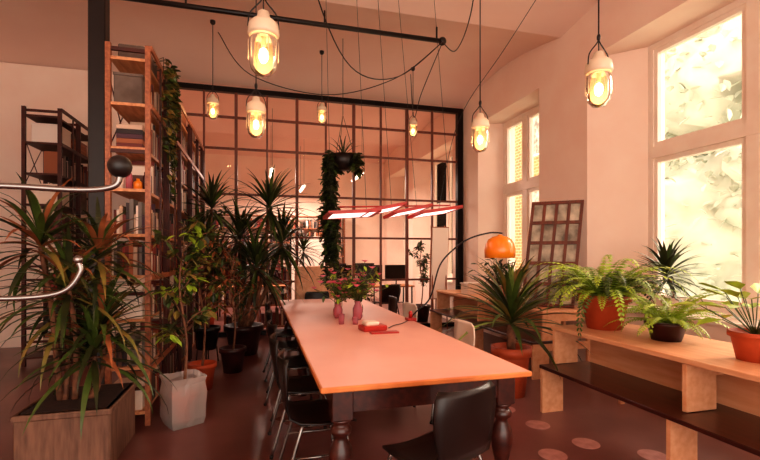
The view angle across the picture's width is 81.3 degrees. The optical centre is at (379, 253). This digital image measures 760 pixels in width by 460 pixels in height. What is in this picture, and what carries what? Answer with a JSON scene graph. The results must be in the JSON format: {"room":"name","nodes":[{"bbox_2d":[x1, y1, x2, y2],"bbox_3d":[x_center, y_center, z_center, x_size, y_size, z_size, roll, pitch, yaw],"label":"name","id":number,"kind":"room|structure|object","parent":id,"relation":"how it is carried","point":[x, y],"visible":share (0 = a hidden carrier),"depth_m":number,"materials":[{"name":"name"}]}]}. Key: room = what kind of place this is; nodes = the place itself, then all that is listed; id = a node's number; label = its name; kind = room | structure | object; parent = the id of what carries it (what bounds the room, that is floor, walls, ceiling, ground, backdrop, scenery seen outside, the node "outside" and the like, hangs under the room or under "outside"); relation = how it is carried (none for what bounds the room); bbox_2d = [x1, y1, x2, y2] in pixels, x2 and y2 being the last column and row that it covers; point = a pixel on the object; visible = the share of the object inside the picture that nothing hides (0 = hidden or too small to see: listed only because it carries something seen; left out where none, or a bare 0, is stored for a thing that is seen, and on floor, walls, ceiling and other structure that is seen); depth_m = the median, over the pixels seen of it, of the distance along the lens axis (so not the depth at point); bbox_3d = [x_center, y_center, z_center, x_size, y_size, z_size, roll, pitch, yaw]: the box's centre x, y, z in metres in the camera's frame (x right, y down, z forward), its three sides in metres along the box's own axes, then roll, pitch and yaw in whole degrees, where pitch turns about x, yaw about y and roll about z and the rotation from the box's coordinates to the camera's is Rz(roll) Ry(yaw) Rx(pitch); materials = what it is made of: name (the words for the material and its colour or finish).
{"room":"loft dining room","nodes":[
{"label":"loft dining room","id":0,"kind":"room"},
{"bbox_2d":[0,62,162,347],"bbox_3d":[-4.858,-0.755,7.188,2.450,4.410,0.160,0,0,-15],"label":"wall partition","id":1,"kind":"structure","parent":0,"point":[30,86],"depth_m":6.92,"materials":[{"name":"paint"}]},
{"bbox_2d":[185,154,383,302],"bbox_3d":[-3.503,-0.950,13.660,8.900,4.800,0.200,0,0,-15],"label":"wall","id":2,"kind":"structure","parent":0,"point":[365,249],"depth_m":13.89,"materials":[{"name":"paint"}]},
{"bbox_2d":[0,0,599,163],"bbox_3d":[-0.990,-3.195,4.913,8.700,0.450,18.000,0,0,-15],"label":"ceiling","id":3,"kind":"structure","parent":0,"point":[48,33],"depth_m":6.76,"materials":[{"name":"white paint"}]},
{"bbox_2d":[206,19,218,118],"bbox_3d":[-2.263,-2.490,5.994,0.158,1.333,0.158,0,0,23],"label":"pendant lamp","id":4,"kind":"object","parent":3,"relation":"hanging from","point":[212,100],"visible":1,"depth_m":5.97,"materials":[{"name":"glass"}]},
{"bbox_2d":[246,0,265,137],"bbox_3d":[-1.008,-2.047,3.602,0.159,2.207,0.159,0,0,21],"label":"pendant lamp","id":5,"kind":"object","parent":3,"relation":"hanging from","point":[255,107],"visible":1,"depth_m":3.58,"materials":[{"name":"glass"}]},
{"bbox_2d":[247,0,278,77],"bbox_3d":[-0.656,-2.069,2.495,0.175,2.144,0.175,0,0,21],"label":"pendant lamp","id":6,"kind":"object","parent":3,"relation":"hanging from","point":[263,29],"visible":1,"depth_m":2.46,"materials":[{"name":"glass"}]},
{"bbox_2d":[268,108,274,177],"bbox_3d":[-2.473,-2.489,10.106,0.120,1.355,1.200,0,0,-15],"label":"lamp","id":7,"kind":"object","parent":3,"relation":"hanging from","point":[272,166],"visible":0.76,"depth_m":9.63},
{"bbox_2d":[124,0,445,45],"bbox_3d":[-1.540,-2.912,5.281,5.035,0.234,0.110,0,0,-15],"label":"conduit","id":8,"kind":"object","parent":3,"relation":"hanging from","point":[185,5],"depth_m":5.41,"materials":[{"name":"black metal"}]},
{"bbox_2d":[298,146,306,191],"bbox_3d":[-2.189,-2.480,12.466,0.120,1.336,1.200,0,0,-15],"label":"lamp","id":9,"kind":"object","parent":3,"relation":"hanging from","point":[301,188],"visible":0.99,"depth_m":12.90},
{"bbox_2d":[317,50,326,123],"bbox_3d":[-0.907,-2.597,6.907,0.150,1.131,0.150,0,0,23],"label":"pendant lamp","id":10,"kind":"object","parent":3,"relation":"hanging from","point":[321,108],"visible":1,"depth_m":6.88,"materials":[{"name":"glass"}]},
{"bbox_2d":[218,32,434,94],"bbox_3d":[-0.676,-2.599,6.031,3.032,0.808,0.208,0,0,2],"label":"power cable","id":11,"kind":"object","parent":3,"relation":"hanging from","point":[218,32],"visible":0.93,"depth_m":6.08,"materials":[{"name":"black rubber"}]},
{"bbox_2d":[315,116,364,289],"bbox_3d":[-0.577,-1.310,6.487,0.720,3.695,0.554,0,0,-15],"label":"pothos","id":12,"kind":"object","parent":3,"relation":"hanging from","point":[341,161],"visible":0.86,"depth_m":6.40,"materials":[{"name":"plant"}]},
{"bbox_2d":[318,0,442,79],"bbox_3d":[-0.120,-2.442,4.311,0.480,1.104,3.632,0,0,24],"label":"power cable","id":13,"kind":"object","parent":3,"relation":"hanging from","point":[318,0],"visible":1,"depth_m":4.62,"materials":[{"name":"black rubber"}]},
{"bbox_2d":[323,0,462,219],"bbox_3d":[0.128,-1.720,4.392,1.342,2.756,0.401,0,0,-15],"label":"pendant lamp","id":14,"kind":"object","parent":3,"relation":"hanging from","point":[418,210],"visible":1,"depth_m":4.33,"materials":[{"name":"metal"}]},
{"bbox_2d":[409,67,416,136],"bbox_3d":[0.559,-2.566,7.498,0.150,1.170,0.150,0,0,23],"label":"pendant lamp","id":15,"kind":"object","parent":3,"relation":"hanging from","point":[413,123],"visible":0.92,"depth_m":7.47,"materials":[{"name":"glass"}]},
{"bbox_2d":[410,43,442,117],"bbox_3d":[0.580,-2.526,6.618,0.199,0.954,1.573,0,0,-12],"label":"power cable","id":16,"kind":"object","parent":3,"relation":"hanging from","point":[442,43],"visible":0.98,"depth_m":6.25,"materials":[{"name":"black rubber"}]},
{"bbox_2d":[443,0,473,51],"bbox_3d":[0.883,-2.704,4.873,0.064,0.698,2.006,0,0,-2],"label":"power cable","id":17,"kind":"object","parent":3,"relation":"hanging from","point":[472,0],"visible":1,"depth_m":4.70,"materials":[{"name":"black rubber"}]},
{"bbox_2d":[471,0,489,151],"bbox_3d":[0.860,-2.019,3.805,0.159,2.291,0.159,0,0,21],"label":"pendant lamp","id":18,"kind":"object","parent":3,"relation":"hanging from","point":[480,123],"visible":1,"depth_m":3.78,"materials":[{"name":"glass"}]},
{"bbox_2d":[439,0,535,206],"bbox_3d":[1.274,-1.806,4.434,1.615,2.592,0.059,0,0,39],"label":"power cable","id":19,"kind":"object","parent":3,"relation":"hanging from","point":[535,0],"visible":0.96,"depth_m":4.67,"materials":[{"name":"black rubber"}]},
{"bbox_2d":[584,0,613,107],"bbox_3d":[1.458,-2.054,2.953,0.175,2.154,0.175,0,0,21],"label":"pendant lamp","id":20,"kind":"object","parent":3,"relation":"hanging from","point":[600,65],"visible":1,"depth_m":2.92,"materials":[{"name":"glass"}]},
{"bbox_2d":[0,298,759,459],"bbox_3d":[-0.990,1.550,4.913,8.700,0.200,18.000,0,0,-15],"label":"floor","id":21,"kind":"structure","parent":0,"point":[236,425],"depth_m":3.77,"materials":[{"name":"brown wood"}]},
{"bbox_2d":[21,105,87,366],"bbox_3d":[-4.541,-0.225,6.347,0.455,3.350,1.290,0,0,-15],"label":"bookcase","id":22,"kind":"object","parent":21,"relation":"on","point":[57,178],"visible":0.34,"depth_m":5.80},
{"bbox_2d":[29,123,86,210],"bbox_3d":[-4.540,-1.185,6.296,0.320,1.070,1.059,0,0,-15],"label":"storage boxes","id":23,"kind":"object","parent":22,"relation":"in","point":[41,132],"visible":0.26,"depth_m":5.85,"materials":[{"name":"cardboard"}]},
{"bbox_2d":[43,151,87,355],"bbox_3d":[-4.472,-0.009,6.358,0.200,2.677,1.135,0,0,-15],"label":"books","id":24,"kind":"object","parent":22,"relation":"in","point":[50,157],"visible":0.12,"depth_m":5.96,"materials":[{"name":"paper"}]},
{"bbox_2d":[0,155,132,300],"bbox_3d":[-1.098,0.556,1.024,0.711,1.788,0.624,0,0,15],"label":"coat stand","id":25,"kind":"object","parent":21,"relation":"on","point":[119,166],"visible":1,"depth_m":1.18,"materials":[{"name":"silver metal"}]},
{"bbox_2d":[0,172,186,459],"bbox_3d":[-2.111,0.457,3.093,1.346,1.962,1.473,0,0,-15],"label":"dracaena","id":26,"kind":"object","parent":21,"relation":"on","point":[96,421],"visible":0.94,"depth_m":2.99,"materials":[{"name":"plant"}]},
{"bbox_2d":[88,0,109,384],"bbox_3d":[-2.759,-0.760,4.348,0.250,4.420,0.250,0,0,-15],"label":"steel column","id":27,"kind":"structure","parent":21,"relation":"on","point":[98,10],"depth_m":4.28,"materials":[{"name":"black metal"}]},
{"bbox_2d":[105,41,203,425],"bbox_3d":[-2.598,-0.155,5.508,0.355,3.210,3.740,0,0,-15],"label":"bookcase","id":28,"kind":"object","parent":21,"relation":"on","point":[131,112],"visible":0.62,"depth_m":4.05,"materials":[{"name":"brown wood"}]},
{"bbox_2d":[118,172,144,188],"bbox_3d":[-2.139,-0.645,3.819,0.248,0.190,0.074,0,0,-15],"label":"bottles","id":29,"kind":"object","parent":28,"relation":"on","point":[137,184],"visible":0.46,"depth_m":3.81},
{"bbox_2d":[113,44,194,409],"bbox_3d":[-2.557,-0.300,5.299,0.235,3.260,3.224,0,0,-15],"label":"storage boxes","id":30,"kind":"object","parent":28,"relation":"in","point":[128,87],"visible":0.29,"depth_m":3.77,"materials":[{"name":"cardboard"}]},
{"bbox_2d":[114,84,199,401],"bbox_3d":[-2.601,-0.120,5.503,0.247,2.900,3.633,0,0,-15],"label":"books","id":31,"kind":"object","parent":28,"relation":"in","point":[132,134],"visible":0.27,"depth_m":4.02,"materials":[{"name":"multicoloured paper"}]},
{"bbox_2d":[153,57,182,203],"bbox_3d":[-2.053,-1.153,4.260,0.488,1.293,0.506,0,0,20],"label":"trailing ivy","id":32,"kind":"object","parent":28,"relation":"on","point":[172,116],"visible":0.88,"depth_m":4.13,"materials":[{"name":"plant"}]},
{"bbox_2d":[147,216,223,430],"bbox_3d":[-1.665,0.567,3.818,0.596,1.767,0.534,0,0,-15],"label":"potted ficus","id":33,"kind":"object","parent":21,"relation":"on","point":[187,405],"visible":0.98,"depth_m":3.79,"materials":[{"name":"plant"}]},
{"bbox_2d":[170,221,235,390],"bbox_3d":[-1.961,0.552,4.779,0.707,1.795,0.521,0,0,-33],"label":"potted ficus","id":34,"kind":"object","parent":21,"relation":"on","point":[207,366],"visible":0.72,"depth_m":4.76,"materials":[{"name":"plant"}]},
{"bbox_2d":[176,170,259,360],"bbox_3d":[-2.325,0.150,5.897,1.432,2.602,1.207,0,0,27],"label":"yucca","id":35,"kind":"object","parent":21,"relation":"on","point":[212,195],"visible":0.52,"depth_m":5.86,"materials":[{"name":"plant"}]},
{"bbox_2d":[205,205,231,324],"bbox_3d":[-3.443,0.245,8.811,0.969,2.409,0.938,0,0,40],"label":"potted ficus","id":36,"kind":"object","parent":21,"relation":"on","point":[212,319],"visible":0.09,"depth_m":8.78,"materials":[{"name":"plant"}]},
{"bbox_2d":[205,238,264,373],"bbox_3d":[-1.810,0.605,5.505,0.741,1.691,0.662,0,0,-15],"label":"rubber plant","id":37,"kind":"object","parent":21,"relation":"on","point":[232,356],"visible":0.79,"depth_m":5.45,"materials":[{"name":"plant"}]},
{"bbox_2d":[217,285,285,320],"bbox_3d":[-2.946,1.080,10.131,1.500,0.740,0.700,0,0,-15],"label":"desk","id":38,"kind":"object","parent":21,"relation":"on","point":[281,286],"visible":0.24,"depth_m":9.98,"materials":[{"name":"brown wood"}]},
{"bbox_2d":[233,265,254,279],"bbox_3d":[-3.113,0.480,10.158,0.560,0.460,0.160,0,0,-27],"label":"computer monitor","id":39,"kind":"object","parent":38,"relation":"on","point":[249,268],"visible":0.02,"depth_m":10.18,"materials":[{"name":"black plastic"}]},
{"bbox_2d":[224,262,290,327],"bbox_3d":[-2.310,0.800,8.388,1.200,1.300,0.300,0,0,-15],"label":"bookcase","id":40,"kind":"object","parent":21,"relation":"on","point":[289,284],"visible":0.22,"depth_m":8.31,"materials":[{"name":"brown wood"}]},
{"bbox_2d":[226,267,286,325],"bbox_3d":[-2.323,0.795,8.384,1.093,1.109,0.220,0,0,-15],"label":"books","id":41,"kind":"object","parent":40,"relation":"in","point":[278,318],"visible":0.28,"depth_m":8.35,"materials":[{"name":"paper"}]},
{"bbox_2d":[198,165,324,355],"bbox_3d":[-1.733,0.068,6.427,2.001,2.764,1.837,0,0,-18],"label":"yucca","id":42,"kind":"object","parent":21,"relation":"on","point":[248,332],"visible":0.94,"depth_m":6.35,"materials":[{"name":"plant"}]},
{"bbox_2d":[211,214,344,303],"bbox_3d":[-3.005,0.140,13.357,3.900,2.620,0.350,0,0,-15],"label":"bookcase","id":43,"kind":"object","parent":21,"relation":"on","point":[343,220],"visible":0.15,"depth_m":13.59,"materials":[{"name":"brown wood"}]},
{"bbox_2d":[212,217,341,299],"bbox_3d":[-3.026,0.110,13.351,3.775,2.419,0.270,0,0,-15],"label":"books","id":44,"kind":"object","parent":43,"relation":"in","point":[311,222],"visible":0.07,"depth_m":13.21,"materials":[{"name":"multicoloured paper"}]},
{"bbox_2d":[262,301,298,372],"bbox_3d":[-1.237,1.036,5.677,0.480,0.827,0.460,0,0,-9],"label":"dining chair","id":45,"kind":"object","parent":21,"relation":"on","point":[280,332],"visible":0.33,"depth_m":5.54,"materials":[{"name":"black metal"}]},
{"bbox_2d":[264,309,309,392],"bbox_3d":[-1.024,1.036,4.904,0.480,0.827,0.460,0,0,-17],"label":"dining chair","id":46,"kind":"object","parent":21,"relation":"on","point":[289,345],"visible":0.27,"depth_m":4.87,"materials":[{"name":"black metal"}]},
{"bbox_2d":[264,319,319,421],"bbox_3d":[-0.811,1.036,4.131,0.480,0.827,0.460,0,0,-22],"label":"dining chair","id":47,"kind":"object","parent":21,"relation":"on","point":[296,361],"visible":0.34,"depth_m":4.09,"materials":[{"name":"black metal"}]},
{"bbox_2d":[268,332,333,458],"bbox_3d":[-0.613,1.036,3.410,0.480,0.827,0.460,0,0,-16],"label":"dining chair","id":48,"kind":"object","parent":21,"relation":"on","point":[298,385],"visible":0.54,"depth_m":3.29,"materials":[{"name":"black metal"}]},
{"bbox_2d":[286,231,322,269],"bbox_3d":[-1.570,0.459,9.161,1.173,1.983,1.066,0,0,-15],"label":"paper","id":49,"kind":"object","parent":21,"relation":"on","point":[305,241],"visible":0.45,"depth_m":9.07,"materials":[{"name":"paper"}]},
{"bbox_2d":[290,236,330,299],"bbox_3d":[-1.953,0.460,12.552,1.180,1.980,0.440,0,0,-15],"label":"whiteboard","id":50,"kind":"object","parent":21,"relation":"on","point":[317,245],"visible":0.06,"depth_m":12.53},
{"bbox_2d":[295,266,332,299],"bbox_3d":[-1.145,0.830,7.679,0.630,1.240,0.386,0,0,-15],"label":"cabinet","id":51,"kind":"object","parent":21,"relation":"on","point":[306,285],"visible":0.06,"depth_m":7.49,"materials":[{"name":"brown wood"}]},
{"bbox_2d":[277,348,356,459],"bbox_3d":[-0.416,1.036,2.810,0.480,0.827,0.460,0,0,-15],"label":"dining chair","id":52,"kind":"object","parent":21,"relation":"on","point":[315,413],"visible":0.62,"depth_m":2.72,"materials":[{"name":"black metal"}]},
{"bbox_2d":[305,291,329,298],"bbox_3d":[-0.995,1.036,7.189,0.460,0.827,0.480,0,0,-15],"label":"dining chair","id":53,"kind":"object","parent":21,"relation":"on","point":[308,295],"visible":0.1,"depth_m":7.39,"materials":[{"name":"black leather"}]},
{"bbox_2d":[178,82,462,336],"bbox_3d":[-0.982,-0.735,8.235,5.480,4.370,0.100,0,0,-15],"label":"glass wall","id":54,"kind":"structure","parent":21,"relation":"on","point":[237,91],"depth_m":8.40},
{"bbox_2d":[367,281,379,305],"bbox_3d":[-0.903,1.080,11.939,1.800,0.740,0.700,0,0,-15],"label":"desk","id":55,"kind":"object","parent":21,"relation":"on","point":[367,281],"visible":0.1,"depth_m":11.86,"materials":[{"name":"brown wood"}]},
{"bbox_2d":[355,263,373,275],"bbox_3d":[-0.439,0.480,12.139,0.560,0.460,0.160,0,0,-15],"label":"computer monitor","id":56,"kind":"object","parent":55,"relation":"on","point":[356,272],"visible":0.12,"depth_m":12.07,"materials":[{"name":"black plastic"}]},
{"bbox_2d":[372,284,400,314],"bbox_3d":[0.137,1.036,9.306,0.498,0.827,0.480,0,0,-27],"label":"office chair","id":57,"kind":"object","parent":21,"relation":"on","point":[394,290],"visible":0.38,"depth_m":9.12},
{"bbox_2d":[364,284,414,303],"bbox_3d":[-0.324,1.080,10.024,2.100,0.740,0.700,0,0,-15],"label":"desk","id":58,"kind":"object","parent":21,"relation":"on","point":[376,285],"visible":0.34,"depth_m":9.99,"materials":[{"name":"wood"}]},
{"bbox_2d":[328,265,351,278],"bbox_3d":[-0.909,0.480,9.883,0.560,0.460,0.160,0,0,-21],"label":"computer monitor","id":59,"kind":"object","parent":58,"relation":"on","point":[340,267],"visible":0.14,"depth_m":9.87,"materials":[{"name":"black plastic"}]},
{"bbox_2d":[358,265,379,285],"bbox_3d":[-0.231,0.480,10.070,0.560,0.460,0.160,0,0,-10],"label":"computer monitor","id":60,"kind":"object","parent":58,"relation":"on","point":[361,267],"visible":0.37,"depth_m":10.03,"materials":[{"name":"black plastic"}]},
{"bbox_2d":[385,265,404,284],"bbox_3d":[0.374,0.480,10.237,0.560,0.460,0.160,0,0,-18],"label":"computer monitor","id":61,"kind":"object","parent":58,"relation":"on","point":[391,271],"visible":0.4,"depth_m":10.19,"materials":[{"name":"black plastic"}]},
{"bbox_2d":[388,296,396,313],"bbox_3d":[0.007,1.036,6.433,0.480,0.827,0.460,0,0,-15],"label":"dining chair","id":62,"kind":"object","parent":21,"relation":"on","point":[392,301],"visible":0.09,"depth_m":6.55,"materials":[{"name":"black leather"}]},
{"bbox_2d":[279,298,531,459],"bbox_3d":[-0.311,1.074,4.686,1.261,0.752,4.600,0,0,-15],"label":"dining table","id":63,"kind":"object","parent":21,"relation":"on","point":[355,369],"visible":0.79,"depth_m":2.80,"materials":[{"name":"brown wood"}]},
{"bbox_2d":[318,270,348,307],"bbox_3d":[-0.482,0.447,5.672,0.424,0.503,0.505,0,0,30],"label":"flower vase","id":64,"kind":"object","parent":63,"relation":"on","point":[333,279],"visible":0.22,"depth_m":5.61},
{"bbox_2d":[311,273,362,317],"bbox_3d":[-0.373,0.454,4.853,0.550,0.488,0.584,0,0,38],"label":"flower vase","id":65,"kind":"object","parent":63,"relation":"on","point":[339,297],"visible":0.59,"depth_m":4.80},
{"bbox_2d":[338,314,357,324],"bbox_3d":[-0.315,0.648,4.399,0.203,0.100,0.063,0,0,6],"label":"glasses","id":66,"kind":"object","parent":63,"relation":"on","point":[340,317],"visible":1,"depth_m":4.38,"materials":[{"name":"pink glass"}]},
{"bbox_2d":[317,260,388,319],"bbox_3d":[-0.287,0.380,4.675,0.749,0.637,0.642,0,0,-15],"label":"flower vase","id":67,"kind":"object","parent":63,"relation":"on","point":[355,283],"visible":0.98,"depth_m":4.65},
{"bbox_2d":[353,281,378,314],"bbox_3d":[-0.211,0.494,5.153,0.343,0.407,0.432,0,0,-15],"label":"flower vase","id":68,"kind":"object","parent":63,"relation":"on","point":[365,281],"visible":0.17,"depth_m":5.08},
{"bbox_2d":[358,320,398,333],"bbox_3d":[-0.013,0.656,4.002,0.277,0.083,0.325,0,0,-24],"label":"desk telephone","id":69,"kind":"object","parent":63,"relation":"on","point":[371,326],"visible":1,"depth_m":4.00,"materials":[{"name":"red plastic"}]},
{"bbox_2d":[405,232,515,321],"bbox_3d":[0.808,0.267,4.529,1.120,0.986,0.305,0,0,6],"label":"lamp","id":70,"kind":"object","parent":63,"relation":"on","point":[499,246],"visible":1,"depth_m":4.39,"materials":[{"name":"orange metal"}]},
{"bbox_2d":[403,302,417,320],"bbox_3d":[0.207,1.036,5.556,0.480,0.827,0.460,0,0,-21],"label":"dining chair","id":71,"kind":"object","parent":21,"relation":"on","point":[407,306],"visible":0.08,"depth_m":5.71,"materials":[{"name":"white plastic"}]},
{"bbox_2d":[409,240,430,321],"bbox_3d":[0.901,0.570,9.638,0.566,1.761,0.715,0,0,38],"label":"potted ficus","id":72,"kind":"object","parent":21,"relation":"on","point":[423,313],"visible":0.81,"depth_m":9.56,"materials":[{"name":"plant"}]},
{"bbox_2d":[382,379,495,459],"bbox_3d":[0.299,1.036,2.246,0.460,0.827,0.480,0,0,-35],"label":"dining chair","id":73,"kind":"object","parent":21,"relation":"on","point":[463,421],"visible":1,"depth_m":2.08,"materials":[{"name":"black leather"}]},
{"bbox_2d":[429,225,448,329],"bbox_3d":[1.116,0.450,8.527,0.360,2.002,0.276,0,0,-15],"label":"easel","id":74,"kind":"object","parent":21,"relation":"on","point":[438,245],"visible":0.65,"depth_m":8.44,"materials":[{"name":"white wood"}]},
{"bbox_2d":[413,319,474,423],"bbox_3d":[0.600,1.036,4.055,0.480,0.827,0.460,0,0,-15],"label":"dining chair","id":75,"kind":"object","parent":21,"relation":"on","point":[461,327],"visible":0.14,"depth_m":4.12,"materials":[{"name":"black leather"}]},
{"bbox_2d":[430,289,589,379],"bbox_3d":[1.721,1.058,6.723,0.810,0.785,3.170,0,0,-15],"label":"bench","id":76,"kind":"object","parent":21,"relation":"on","point":[539,356],"visible":0.44,"depth_m":6.01,"materials":[{"name":"brown wood"}]},
{"bbox_2d":[460,282,484,294],"bbox_3d":[1.550,0.573,7.402,0.340,0.185,0.270,0,0,-15],"label":"storage box","id":77,"kind":"object","parent":76,"relation":"on","point":[467,290],"visible":0.72,"depth_m":7.29,"materials":[{"name":"beige wood"}]},
{"bbox_2d":[468,258,522,291],"bbox_3d":[1.823,0.305,6.716,0.961,0.721,0.925,0,0,24],"label":"potted houseplant","id":78,"kind":"object","parent":76,"relation":"on","point":[501,260],"visible":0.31,"depth_m":6.68,"materials":[{"name":"plant"}]},
{"bbox_2d":[492,259,521,295],"bbox_3d":[1.818,0.364,6.211,0.659,0.603,0.791,0,0,37],"label":"dracaena","id":79,"kind":"object","parent":76,"relation":"on","point":[504,269],"visible":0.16,"depth_m":6.18,"materials":[{"name":"plant"}]},
{"bbox_2d":[522,200,583,307],"bbox_3d":[2.192,-0.010,5.635,0.735,1.350,0.321,0,0,24],"label":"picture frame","id":80,"kind":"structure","parent":76,"relation":"on","point":[555,227],"depth_m":5.64,"materials":[{"name":"brown wood"}]},
{"bbox_2d":[437,256,589,398],"bbox_3d":[1.355,0.715,4.590,1.747,1.469,1.760,0,0,-15],"label":"yucca","id":81,"kind":"object","parent":21,"relation":"on","point":[508,306],"visible":0.91,"depth_m":4.47,"materials":[{"name":"plant"}]},
{"bbox_2d":[525,420,549,428],"bbox_3d":[1.339,1.449,3.761,0.200,0.002,0.200,0,0,-15],"label":"floor sticker","id":82,"kind":"object","parent":21,"relation":"on","point":[536,424],"visible":1,"depth_m":3.76,"materials":[{"name":"pink plastic"}]},
{"bbox_2d":[538,449,567,459],"bbox_3d":[1.246,1.449,3.196,0.200,0.002,0.200,0,0,-15],"label":"floor sticker","id":83,"kind":"object","parent":21,"relation":"on","point":[549,454],"visible":1,"depth_m":3.20,"materials":[{"name":"pink plastic"}]},
{"bbox_2d":[572,438,599,448],"bbox_3d":[1.576,1.449,3.390,0.200,0.002,0.200,0,0,-15],"label":"floor sticker","id":84,"kind":"object","parent":21,"relation":"on","point":[585,443],"visible":1,"depth_m":3.38,"materials":[{"name":"pink plastic"}]},
{"bbox_2d":[539,323,759,459],"bbox_3d":[2.261,1.058,2.920,0.930,0.785,2.650,0,0,-15],"label":"bench","id":85,"kind":"object","parent":21,"relation":"on","point":[695,383],"visible":0.92,"depth_m":3.05,"materials":[{"name":"brown wood"}]},
{"bbox_2d":[523,254,701,339],"bbox_3d":[2.034,0.351,3.987,1.345,0.696,1.313,0,0,4],"label":"potted fern","id":86,"kind":"object","parent":85,"relation":"on","point":[595,293],"visible":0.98,"depth_m":3.82,"materials":[{"name":"plant"}]},
{"bbox_2d":[605,290,732,341],"bbox_3d":[2.264,0.467,3.476,0.916,0.397,0.939,0,0,13],"label":"potted fern","id":87,"kind":"object","parent":85,"relation":"on","point":[668,326],"visible":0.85,"depth_m":3.34,"materials":[{"name":"plant"}]},
{"bbox_2d":[670,281,759,362],"bbox_3d":[2.336,0.413,2.821,0.726,0.504,0.772,0,0,-15],"label":"peace lily","id":88,"kind":"object","parent":85,"relation":"on","point":[745,341],"visible":1,"depth_m":2.78,"materials":[{"name":"plant"}]},
{"bbox_2d":[637,449,665,459],"bbox_3d":[1.964,1.449,3.186,0.200,0.002,0.200,0,0,-15],"label":"floor sticker","id":89,"kind":"object","parent":21,"relation":"on","point":[648,454],"visible":0.82,"depth_m":3.20,"materials":[{"name":"pink plastic"}]},
{"bbox_2d":[384,0,735,361],"bbox_3d":[2.866,-0.950,5.976,0.700,4.800,18.000,0,0,-15],"label":"wall","id":90,"kind":"structure","parent":0,"point":[598,157],"depth_m":5.77,"materials":[{"name":"paint"}]},
{"bbox_2d":[403,176,404,264],"bbox_3d":[0.970,-0.920,13.388,0.120,3.060,1.500,0,0,-15],"label":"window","id":91,"kind":"structure","parent":90,"relation":"in","point":[404,176],"depth_m":13.99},
{"bbox_2d":[433,151,451,277],"bbox_3d":[1.687,-0.920,10.785,0.120,3.060,1.900,0,0,-15],"label":"window","id":92,"kind":"structure","parent":90,"relation":"in","point":[439,168],"depth_m":11.10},
{"bbox_2d":[503,105,538,287],"bbox_3d":[2.547,-0.920,7.661,0.120,3.060,1.420,0,0,-15],"label":"window","id":93,"kind":"structure","parent":90,"relation":"in","point":[526,187],"depth_m":7.68,"materials":[{"name":"white wood"}]},
{"bbox_2d":[416,277,759,328],"bbox_3d":[2.500,0.630,6.834,0.390,0.040,15.310,0,0,-15],"label":"trim","id":94,"kind":"structure","parent":90,"relation":"attached to","point":[734,320],"depth_m":4.12,"materials":[{"name":"white wood"}]},
{"bbox_2d":[632,237,716,310],"bbox_3d":[2.947,0.214,4.552,0.902,0.792,0.856,0,0,-15],"label":"dracaena","id":95,"kind":"object","parent":94,"relation":"on","point":[667,257],"visible":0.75,"depth_m":4.51,"materials":[{"name":"plant"}]},
{"bbox_2d":[648,0,759,319],"bbox_3d":[3.518,-0.920,4.138,0.120,3.060,2.310,0,0,-15],"label":"window","id":96,"kind":"structure","parent":90,"relation":"in","point":[744,131],"depth_m":4.37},
{"label":"outside","id":97,"kind":"structure","parent":0,"visible":0},
{"bbox_3d":[18.940,5.600,15.589,35.200,0.300,60.000,0,0,-15],"label":"ground","id":98,"kind":"structure","parent":97,"visible":0},
{"bbox_2d":[515,115,538,269],"bbox_3d":[7.215,-3.550,24.547,1.050,18.000,16.500,0,0,-15],"label":"brick building","id":99,"kind":"structure","parent":98,"relation":"on","point":[518,129],"depth_m":22.84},
{"bbox_2d":[665,15,758,320],"bbox_3d":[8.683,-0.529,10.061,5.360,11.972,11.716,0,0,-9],"label":"window pane","id":100,"kind":"object","parent":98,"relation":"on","point":[703,74],"visible":0.25,"depth_m":9.60,"materials":[{"name":"clear glass"}]}
]}

